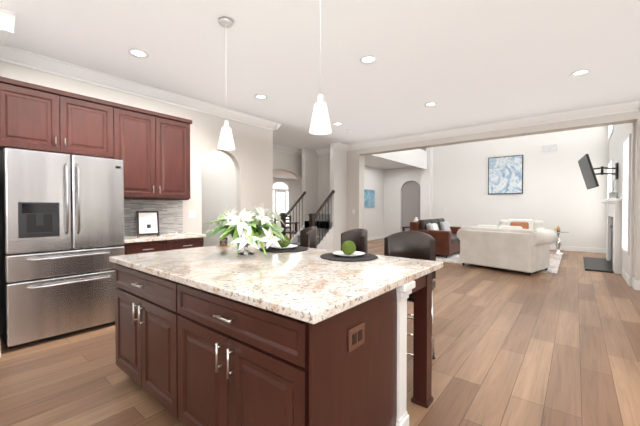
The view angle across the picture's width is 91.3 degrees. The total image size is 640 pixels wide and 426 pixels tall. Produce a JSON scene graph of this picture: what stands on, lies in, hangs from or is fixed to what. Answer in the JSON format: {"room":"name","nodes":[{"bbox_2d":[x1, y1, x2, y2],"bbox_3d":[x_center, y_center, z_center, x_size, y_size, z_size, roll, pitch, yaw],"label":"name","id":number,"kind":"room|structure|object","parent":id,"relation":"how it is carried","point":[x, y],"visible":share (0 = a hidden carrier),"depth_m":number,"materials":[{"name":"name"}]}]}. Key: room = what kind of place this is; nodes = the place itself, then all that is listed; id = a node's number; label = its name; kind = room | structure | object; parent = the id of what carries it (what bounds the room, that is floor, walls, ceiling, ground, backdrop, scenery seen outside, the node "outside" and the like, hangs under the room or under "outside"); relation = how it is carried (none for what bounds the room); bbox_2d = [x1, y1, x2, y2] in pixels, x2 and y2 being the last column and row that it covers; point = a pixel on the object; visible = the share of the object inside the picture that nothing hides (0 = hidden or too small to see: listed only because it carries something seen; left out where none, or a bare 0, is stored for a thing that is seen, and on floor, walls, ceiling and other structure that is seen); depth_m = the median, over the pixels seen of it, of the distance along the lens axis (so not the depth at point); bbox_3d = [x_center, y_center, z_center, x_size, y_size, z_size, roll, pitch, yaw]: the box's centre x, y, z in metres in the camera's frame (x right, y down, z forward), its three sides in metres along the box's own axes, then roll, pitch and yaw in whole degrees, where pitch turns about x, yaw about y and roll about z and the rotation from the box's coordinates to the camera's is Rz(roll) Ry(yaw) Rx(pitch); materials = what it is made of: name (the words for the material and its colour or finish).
{"room":"kitchen","nodes":[
{"label":"kitchen","id":0,"kind":"room"},
{"bbox_2d":[0,230,639,425],"bbox_3d":[0.496,1.207,7.377,18.200,0.100,18.000,1,1,39],"label":"floor","id":1,"kind":"structure","parent":0,"point":[561,347],"depth_m":2.56,"materials":[{"name":"brown wood"}]},
{"bbox_2d":[0,148,124,348],"bbox_3d":[-2.692,0.319,3.290,0.768,1.800,0.930,1,1,39],"label":"fridge","id":2,"kind":"object","parent":1,"relation":"on","point":[61,228],"visible":0.88,"depth_m":3.00,"materials":[{"name":"metal"}]},
{"bbox_2d":[122,232,205,254],"bbox_3d":[-2.117,0.750,4.083,0.670,0.915,0.995,1,1,39],"label":"base cabinet","id":3,"kind":"object","parent":1,"relation":"on","point":[134,244],"visible":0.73,"depth_m":3.88,"materials":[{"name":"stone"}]},
{"bbox_2d":[136,211,159,235],"bbox_3d":[-2.271,0.132,4.130,0.260,0.318,0.096,-1,1,-39],"label":"framed picture","id":4,"kind":"object","parent":3,"relation":"on","point":[147,222],"visible":0.98,"depth_m":4.11,"materials":[{"name":"paper"}]},
{"bbox_2d":[113,262,442,425],"bbox_3d":[-0.390,0.798,2.165,1.998,0.878,1.278,1,1,39],"label":"kitchen island","id":5,"kind":"object","parent":1,"relation":"on","point":[216,336],"depth_m":1.47,"materials":[{"name":"wood"}]},
{"bbox_2d":[109,242,442,321],"bbox_3d":[-0.365,0.340,2.185,1.975,0.038,1.325,1,1,39],"label":"island countertop","id":6,"kind":"structure","parent":5,"relation":"on","point":[305,284],"depth_m":1.70,"materials":[{"name":"beige stone"}]},
{"bbox_2d":[217,238,229,246],"bbox_3d":[-0.890,0.270,2.888,0.120,0.080,0.120,1,1,39],"label":"glass candle","id":7,"kind":"object","parent":6,"relation":"on","point":[223,242],"visible":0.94,"depth_m":2.86,"materials":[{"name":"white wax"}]},
{"bbox_2d":[198,203,286,256],"bbox_3d":[-0.556,0.117,2.404,0.728,0.399,0.722,1,1,39],"label":"flowers","id":8,"kind":"object","parent":6,"relation":"on","point":[241,232],"visible":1,"depth_m":2.30,"materials":[{"name":"white plant"}]},
{"bbox_2d":[259,235,307,252],"bbox_3d":[-0.310,0.253,2.697,0.420,0.118,0.420,1,1,39],"label":"placemat","id":9,"kind":"object","parent":6,"relation":"on","point":[285,245],"visible":0.96,"depth_m":2.65,"materials":[{"name":"fabric"}]},
{"bbox_2d":[320,240,377,261],"bbox_3d":[0.209,0.259,2.273,0.420,0.118,0.420,1,1,39],"label":"placemat","id":10,"kind":"object","parent":6,"relation":"on","point":[348,253],"visible":1,"depth_m":2.23,"materials":[{"name":"fabric"}]},
{"bbox_2d":[286,215,297,239],"bbox_3d":[-1.000,0.598,10.594,0.440,1.020,0.440,1,1,39],"label":"dining chair","id":11,"kind":"object","parent":1,"relation":"on","point":[290,232],"visible":0.31,"depth_m":10.71,"materials":[{"name":"brown wood"}]},
{"bbox_2d":[279,190,334,249],"bbox_3d":[-0.153,0.284,8.026,1.102,1.727,1.485,1,1,39],"label":"flight","id":12,"kind":"object","parent":1,"relation":"on","point":[322,223],"visible":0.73,"depth_m":7.81,"materials":[{"name":"carpet"}]},
{"bbox_2d":[300,226,316,247],"bbox_3d":[-0.242,0.683,3.380,0.415,1.071,0.433,0,1,-13],"label":"bar stool","id":13,"kind":"object","parent":1,"relation":"on","point":[308,237],"visible":0.1,"depth_m":3.29,"materials":[{"name":"leather"}]},
{"bbox_2d":[341,228,367,252],"bbox_3d":[0.237,0.689,2.989,0.415,1.071,0.433,0,1,-26],"label":"bar stool","id":14,"kind":"object","parent":1,"relation":"on","point":[358,238],"visible":0.08,"depth_m":3.06,"materials":[{"name":"leather"}]},
{"bbox_2d":[384,231,435,358],"bbox_3d":[0.709,0.695,2.577,0.433,1.071,0.415,1,1,31],"label":"bar stool","id":15,"kind":"object","parent":1,"relation":"on","point":[414,245],"visible":0.29,"depth_m":2.69,"materials":[{"name":"leather"}]},
{"bbox_2d":[420,147,432,219],"bbox_3d":[4.040,-1.712,11.862,0.350,5.600,0.300,1,1,39],"label":"pilaster","id":16,"kind":"object","parent":1,"relation":"on","point":[426,179],"visible":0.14,"depth_m":11.75,"materials":[{"name":"white paint"}]},
{"bbox_2d":[409,218,460,257],"bbox_3d":[3.542,0.654,9.075,1.085,0.954,2.300,1,1,39],"label":"sofa","id":17,"kind":"object","parent":1,"relation":"on","point":[442,232],"visible":0.6,"depth_m":8.38,"materials":[{"name":"leather"}]},
{"bbox_2d":[436,251,561,273],"bbox_3d":[4.665,1.137,8.325,2.750,0.012,3.650,1,1,39],"label":"rug","id":18,"kind":"object","parent":1,"relation":"on","point":[555,259],"visible":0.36,"depth_m":7.53,"materials":[{"name":"white fabric"}]},
{"bbox_2d":[499,219,544,229],"bbox_3d":[5.681,0.656,8.937,1.280,0.954,0.946,1,1,39],"label":"armchair","id":19,"kind":"object","parent":18,"relation":"on","point":[528,224],"visible":0.21,"depth_m":8.96,"materials":[{"name":"fabric"}]},
{"bbox_2d":[552,231,568,253],"bbox_3d":[6.649,0.824,8.732,0.460,0.599,0.460,1,1,39],"label":"side table","id":20,"kind":"object","parent":18,"relation":"on","point":[558,243],"visible":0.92,"depth_m":8.70,"materials":[{"name":"silver metal"}]},
{"bbox_2d":[457,225,556,275],"bbox_3d":[3.909,0.711,6.654,0.976,0.914,1.580,-1,1,-36],"label":"loveseat","id":21,"kind":"object","parent":1,"relation":"on","point":[518,248],"visible":1,"depth_m":6.21,"materials":[{"name":"fabric"}]},
{"bbox_2d":[583,257,613,272],"bbox_3d":[6.270,1.148,7.012,0.538,0.030,2.050,1,1,39],"label":"hearth slab","id":22,"kind":"object","parent":1,"relation":"on","point":[598,264],"visible":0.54,"depth_m":6.77,"materials":[{"name":"grey stone"}]},
{"bbox_2d":[601,198,621,273],"bbox_3d":[6.356,0.435,6.847,0.210,1.460,2.180,1,1,39],"label":"fireplace mantel","id":23,"kind":"object","parent":1,"relation":"on","point":[614,236],"visible":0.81,"depth_m":6.07,"materials":[{"name":"wood"}]},
{"bbox_2d":[608,192,616,198],"bbox_3d":[6.465,-0.377,6.913,0.120,0.159,0.280,1,1,39],"label":"box","id":24,"kind":"object","parent":23,"relation":"on","point":[612,194],"visible":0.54,"depth_m":6.81,"materials":[{"name":"white plastic"}]},
{"bbox_2d":[0,61,639,286],"bbox_3d":[0.394,-1.642,7.287,16.340,5.600,16.440,1,1,39],"label":"wall","id":25,"kind":"structure","parent":0,"point":[553,196],"depth_m":8.82,"materials":[{"name":"white paint"}]},
{"bbox_2d":[0,32,11,59],"bbox_3d":[-2.930,-1.611,2.854,0.630,0.125,0.125,1,1,39],"label":"crown molding","id":26,"kind":"structure","parent":25,"relation":"attached to","point":[4,49],"depth_m":3.15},
{"bbox_2d":[0,76,115,158],"bbox_3d":[-2.861,-0.958,3.379,0.376,0.650,0.988,1,1,39],"label":"upper cabinet","id":27,"kind":"object","parent":25,"relation":"attached to","point":[34,117],"depth_m":3.23,"materials":[{"name":"red wood"}]},
{"bbox_2d":[0,47,281,130],"bbox_3d":[-2.032,-1.637,4.586,0.126,0.125,3.946,1,1,39],"label":"crown molding","id":28,"kind":"structure","parent":25,"relation":"attached to","point":[16,56],"depth_m":3.99,"materials":[{"name":"white wood"}]},
{"bbox_2d":[124,199,182,234],"bbox_3d":[-2.371,0.055,4.285,0.009,0.467,1.008,1,1,39],"label":"tile backsplash","id":29,"kind":"structure","parent":25,"relation":"attached to","point":[170,216],"depth_m":4.42,"materials":[{"name":"grey tile"}]},
{"bbox_2d":[116,103,191,199],"bbox_3d":[-2.251,-0.744,4.129,0.376,1.100,0.940,1,1,39],"label":"upper cabinet","id":30,"kind":"object","parent":25,"relation":"attached to","point":[150,149],"depth_m":3.99,"materials":[{"name":"red wood"}]},
{"bbox_2d":[188,210,195,217],"bbox_3d":[-1.959,0.016,4.792,0.007,0.120,0.120,1,1,39],"label":"switch plate","id":31,"kind":"object","parent":25,"relation":"attached to","point":[191,213],"depth_m":4.79,"materials":[{"name":"white plastic"}]},
{"bbox_2d":[273,181,288,230],"bbox_3d":[-2.139,-0.348,16.874,0.062,2.720,1.320,1,1,39],"label":"window","id":32,"kind":"structure","parent":25,"relation":"in","point":[281,196],"depth_m":16.90,"materials":[{"name":"white"}]},
{"bbox_2d":[273,144,301,154],"bbox_3d":[-1.219,-1.689,7.980,0.126,0.125,2.590,1,1,39],"label":"crown molding","id":33,"kind":"structure","parent":25,"relation":"attached to","point":[275,147],"depth_m":8.39,"materials":[{"name":"white wood"}]},
{"bbox_2d":[0,228,639,357],"bbox_3d":[0.394,1.083,7.329,16.099,0.150,16.200,1,1,39],"label":"baseboard","id":34,"kind":"structure","parent":25,"relation":"attached to","point":[635,283],"depth_m":9.02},
{"bbox_2d":[334,142,347,150],"bbox_3d":[0.538,-1.688,7.931,0.125,0.125,0.440,1,1,39],"label":"crown molding","id":35,"kind":"structure","parent":25,"relation":"attached to","point":[336,145],"depth_m":7.93,"materials":[{"name":"white wood"}]},
{"bbox_2d":[364,189,374,206],"bbox_3d":[1.891,-0.567,12.184,0.031,0.700,0.950,1,1,39],"label":"painting","id":36,"kind":"object","parent":25,"relation":"attached to","point":[369,198],"visible":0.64,"depth_m":12.21,"materials":[{"name":"blue fabric"}]},
{"bbox_2d":[315,100,639,154],"bbox_3d":[3.393,-1.658,5.979,9.800,0.125,0.126,1,1,39],"label":"crown molding","id":37,"kind":"structure","parent":25,"relation":"attached to","point":[634,105],"depth_m":5.85,"materials":[{"name":"white wood"}]},
{"bbox_2d":[488,155,522,193],"bbox_3d":[6.114,-1.248,10.337,1.000,1.240,0.039,1,1,39],"label":"painting","id":38,"kind":"object","parent":25,"relation":"attached to","point":[505,174],"visible":0.96,"depth_m":10.31},
{"bbox_2d":[540,144,558,153],"bbox_3d":[7.035,-1.972,9.588,0.460,0.250,0.015,1,1,39],"label":"air vent","id":39,"kind":"object","parent":25,"relation":"in","point":[550,148],"visible":1,"depth_m":9.59,"materials":[{"name":"white plastic"}]},
{"bbox_2d":[578,154,618,189],"bbox_3d":[6.169,-0.867,6.967,0.670,0.784,1.245,1,1,39],"label":"tv","id":40,"kind":"object","parent":25,"relation":"attached to","point":[587,169],"visible":1,"depth_m":6.77,"materials":[{"name":"black plastic"}]},
{"bbox_2d":[607,125,630,254],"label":"windows","id":41,"kind":"structure","parent":25,"relation":"in","point":[626,191],"depth_m":5.50,"materials":[{"name":"white"}]},
{"bbox_2d":[0,0,639,179],"bbox_3d":[0.394,-1.892,7.284,16.500,0.300,16.600,1,1,39],"label":"ceiling","id":42,"kind":"structure","parent":0,"point":[464,63],"depth_m":3.32,"materials":[{"name":"white paint"}]},
{"bbox_2d":[0,8,15,35],"bbox_3d":[-3.374,-1.593,1.698,0.126,0.125,2.476,1,1,39],"label":"ceiling light","id":43,"kind":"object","parent":42,"relation":"attached to","point":[7,18],"depth_m":2.62,"materials":[{"name":"white"}]},
{"bbox_2d":[128,49,148,57],"bbox_3d":[-1.907,-1.675,3.291,0.189,0.008,0.189,0,1,0],"label":"recessed light","id":44,"kind":"object","parent":42,"relation":"in","point":[137,53],"depth_m":3.29,"materials":[{"name":"white"}]},
{"bbox_2d":[218,17,234,149],"bbox_3d":[-0.820,-1.117,2.732,0.148,1.109,0.148,1,1,39],"label":"pendant light","id":45,"kind":"object","parent":42,"relation":"hanging from","point":[226,142],"visible":1,"depth_m":2.70,"materials":[{"name":"white glass"}]},
{"bbox_2d":[254,94,266,98],"bbox_3d":[-0.863,-1.695,4.567,0.189,0.008,0.189,0,1,0],"label":"recessed light","id":46,"kind":"object","parent":42,"relation":"in","point":[259,96],"depth_m":4.56,"materials":[{"name":"white"}]},
{"bbox_2d":[309,0,331,134],"bbox_3d":[0.003,-1.094,2.033,0.148,1.134,0.148,1,1,39],"label":"pendant light","id":47,"kind":"object","parent":42,"relation":"hanging from","point":[320,123],"visible":1,"depth_m":2.00,"materials":[{"name":"white glass"}]},
{"bbox_2d":[360,55,376,63],"bbox_3d":[0.531,-1.678,3.426,0.189,0.008,0.189,0,1,0],"label":"recessed light","id":48,"kind":"object","parent":42,"relation":"in","point":[367,59],"depth_m":3.42,"materials":[{"name":"white"}]},
{"bbox_2d":[370,148,426,169],"bbox_3d":[2.547,-2.413,9.972,0.080,1.620,4.500,1,1,39],"label":"fascia beam","id":49,"kind":"structure","parent":42,"relation":"attached to","point":[417,158],"depth_m":10.46,"materials":[{"name":"paint"}]},
{"bbox_2d":[424,102,436,106],"bbox_3d":[1.735,-1.700,4.898,0.189,0.008,0.189,0,1,15],"label":"recessed light","id":50,"kind":"object","parent":42,"relation":"in","point":[429,104],"depth_m":4.91,"materials":[{"name":"white"}]},
{"bbox_2d":[359,111,637,155],"bbox_3d":[3.033,-1.605,6.518,5.040,0.250,0.250,1,1,39],"label":"header beam","id":51,"kind":"structure","parent":42,"relation":"attached to","point":[610,119],"depth_m":5.87,"materials":[{"name":"white paint"}]},
{"bbox_2d":[570,69,590,76],"bbox_3d":[3.127,-1.683,3.759,0.189,0.008,0.189,0,1,15],"label":"recessed light","id":52,"kind":"object","parent":42,"relation":"in","point":[585,71],"depth_m":3.75,"materials":[{"name":"white"}]}
]}

